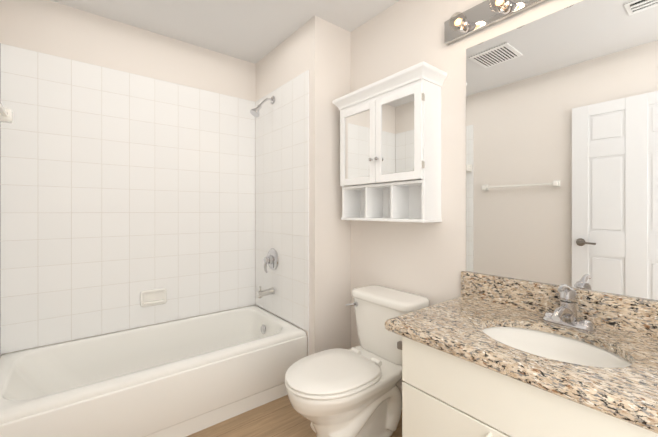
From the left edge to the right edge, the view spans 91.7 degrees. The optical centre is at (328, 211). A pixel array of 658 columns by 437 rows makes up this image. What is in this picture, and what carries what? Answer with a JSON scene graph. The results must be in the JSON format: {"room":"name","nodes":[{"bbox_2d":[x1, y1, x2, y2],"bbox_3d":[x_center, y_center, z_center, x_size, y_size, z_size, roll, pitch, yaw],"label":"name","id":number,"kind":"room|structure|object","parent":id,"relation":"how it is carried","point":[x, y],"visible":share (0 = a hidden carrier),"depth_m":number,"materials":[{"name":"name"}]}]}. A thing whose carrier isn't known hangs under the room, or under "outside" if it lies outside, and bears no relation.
{"room":"bathroom","nodes":[
{"label":"bathroom","id":0,"kind":"room"},
{"bbox_2d":[0,0,255,355],"bbox_3d":[-1.161,-0.046,2.421,1.860,2.440,0.150,0,0,-38],"label":"wall","id":1,"kind":"structure","parent":0,"point":[50,27],"depth_m":2.13,"materials":[{"name":"white paint"}]},
{"bbox_2d":[1,43,254,353],"bbox_3d":[-1.234,-0.070,2.263,1.532,1.736,0.008,0,0,-38],"label":"wall tile","id":2,"kind":"structure","parent":1,"relation":"attached to","point":[121,191],"depth_m":2.11,"materials":[{"name":"white tile"}]},
{"bbox_2d":[140,288,166,306],"bbox_3d":[-1.225,0.606,2.238,0.165,0.112,0.040,0,0,-38],"label":"soap dish","id":3,"kind":"object","parent":2,"relation":"attached to","point":[152,297],"visible":1,"depth_m":2.24,"materials":[{"name":"white ceramic"}]},
{"bbox_2d":[51,0,398,63],"bbox_3d":[-0.236,-1.306,1.254,2.160,0.080,3.127,0,0,-38],"label":"ceiling","id":4,"kind":"structure","parent":0,"point":[254,31],"depth_m":2.09,"materials":[{"name":"white paint"}]},
{"bbox_2d":[255,70,308,355],"bbox_3d":[-0.381,0.118,2.426,0.008,2.112,0.796,0,0,-38],"label":"wall tile","id":5,"kind":"structure","parent":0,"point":[282,175],"depth_m":2.35,"materials":[{"name":"white tile"}]},
{"bbox_2d":[250,96,274,116],"bbox_3d":[-0.508,-0.802,2.428,0.187,0.188,0.076,0,0,-38],"label":"shower head","id":6,"kind":"object","parent":5,"relation":"attached to","point":[254,112],"visible":1,"depth_m":2.40},
{"bbox_2d":[256,286,274,297],"bbox_3d":[-0.487,0.611,2.445,0.138,0.088,0.054,0,0,-38],"label":"tub spout","id":7,"kind":"object","parent":5,"relation":"attached to","point":[260,293],"visible":1,"depth_m":2.42,"materials":[{"name":"silver metal"}]},
{"bbox_2d":[264,248,278,272],"bbox_3d":[-0.464,0.383,2.463,0.076,0.186,0.168,0,0,-38],"label":"shower valve","id":8,"kind":"object","parent":5,"relation":"attached to","point":[271,260],"visible":0.98,"depth_m":2.44,"materials":[{"name":"silver metal"}]},
{"bbox_2d":[186,395,401,436],"bbox_3d":[-0.236,1.214,1.255,2.160,0.080,3.127,0,0,-38],"label":"floor","id":9,"kind":"structure","parent":0,"point":[280,417],"depth_m":1.75,"materials":[{"name":"brown wood"}]},
{"bbox_2d":[0,305,306,436],"bbox_3d":[-0.992,0.986,1.958,1.546,0.375,0.785,0,0,-38],"label":"bathtub","id":10,"kind":"object","parent":9,"relation":"on","point":[184,377],"visible":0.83,"depth_m":1.79,"materials":[{"name":"white ceramic"}]},
{"bbox_2d":[286,346,401,436],"bbox_3d":[0.121,0.988,1.645,0.734,0.372,0.376,0,0,-38],"label":"toilet","id":11,"kind":"object","parent":9,"relation":"on","point":[374,410],"visible":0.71,"depth_m":1.50,"materials":[{"name":"white ceramic"}]},
{"bbox_2d":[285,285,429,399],"bbox_3d":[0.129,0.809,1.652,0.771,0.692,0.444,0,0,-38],"label":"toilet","id":12,"kind":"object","parent":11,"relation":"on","point":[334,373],"visible":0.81,"depth_m":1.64,"materials":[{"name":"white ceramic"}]},
{"bbox_2d":[385,271,657,436],"bbox_3d":[0.793,0.737,0.985,0.581,0.875,1.123,0,0,-38],"label":"bathroom vanity","id":13,"kind":"object","parent":9,"relation":"on","point":[484,355],"visible":0.96,"depth_m":1.05,"materials":[{"name":"beige stone"}]},
{"bbox_2d":[397,341,401,349],"bbox_3d":[0.298,0.537,1.269,0.050,0.050,0.054,0,0,-38],"label":"paper holder","id":14,"kind":"object","parent":13,"relation":"attached to","point":[399,344],"visible":0.31,"depth_m":1.27,"materials":[{"name":"grey metal"}]},
{"bbox_2d":[542,284,596,330],"bbox_3d":[0.841,0.339,1.147,0.167,0.155,0.164,0,0,-38],"label":"faucet","id":15,"kind":"object","parent":13,"relation":"on","point":[564,313],"visible":1,"depth_m":1.15,"materials":[{"name":"silver metal"}]},
{"bbox_2d":[256,16,350,355],"bbox_3d":[-0.238,-0.047,2.503,0.312,2.440,0.867,0,0,-38],"label":"wall jog","id":16,"kind":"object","parent":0,"point":[318,48],"visible":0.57,"depth_m":2.15,"materials":[{"name":"white paint"}]},
{"bbox_2d":[351,0,654,393],"bbox_3d":[0.552,-0.046,1.879,0.150,2.440,3.127,0,0,-38],"label":"wall","id":17,"kind":"structure","parent":0,"point":[428,260],"depth_m":1.77,"materials":[{"name":"white paint"}]},
{"bbox_2d":[332,61,446,222],"bbox_3d":[0.321,-0.335,1.881,0.208,0.783,0.699,0,0,-38],"label":"wall cabinet","id":18,"kind":"object","parent":17,"relation":"attached to","point":[390,148],"visible":1,"depth_m":1.77,"materials":[{"name":"white paint"}]},
{"bbox_2d":[444,0,547,44],"bbox_3d":[0.871,-0.920,1.236,0.145,0.125,0.998,0,0,-38],"label":"light bar","id":19,"kind":"object","parent":17,"relation":"attached to","point":[479,17],"visible":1,"depth_m":1.50,"materials":[{"name":"silver metal"}]},
{"bbox_2d":[466,0,657,300],"bbox_3d":[1.025,-0.253,1.155,0.004,1.103,1.103,0,0,-38],"label":"mirror","id":20,"kind":"object","parent":17,"relation":"attached to","point":[562,146],"visible":1,"depth_m":1.25,"materials":[{"name":"silver glass"}]},
{"bbox_3d":[-1.024,-0.046,0.631,0.150,2.440,3.127,0,0,-38],"label":"wall","id":21,"kind":"structure","parent":0,"visible":0},
{"bbox_2d":[0,43,0,354],"bbox_3d":[-1.587,-0.070,1.469,0.008,1.736,0.796,0,0,-38],"label":"wall tile","id":22,"kind":"structure","parent":21,"relation":"attached to","point":[0,204],"depth_m":1.77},
{"bbox_2d":[0,102,12,122],"bbox_3d":[-1.457,-0.466,1.380,0.085,0.090,0.476,0,0,-38],"label":"towel bar","id":23,"kind":"object","parent":22,"relation":"attached to","point":[6,115],"visible":1,"depth_m":1.53,"materials":[{"name":"white ceramic"}]}
]}

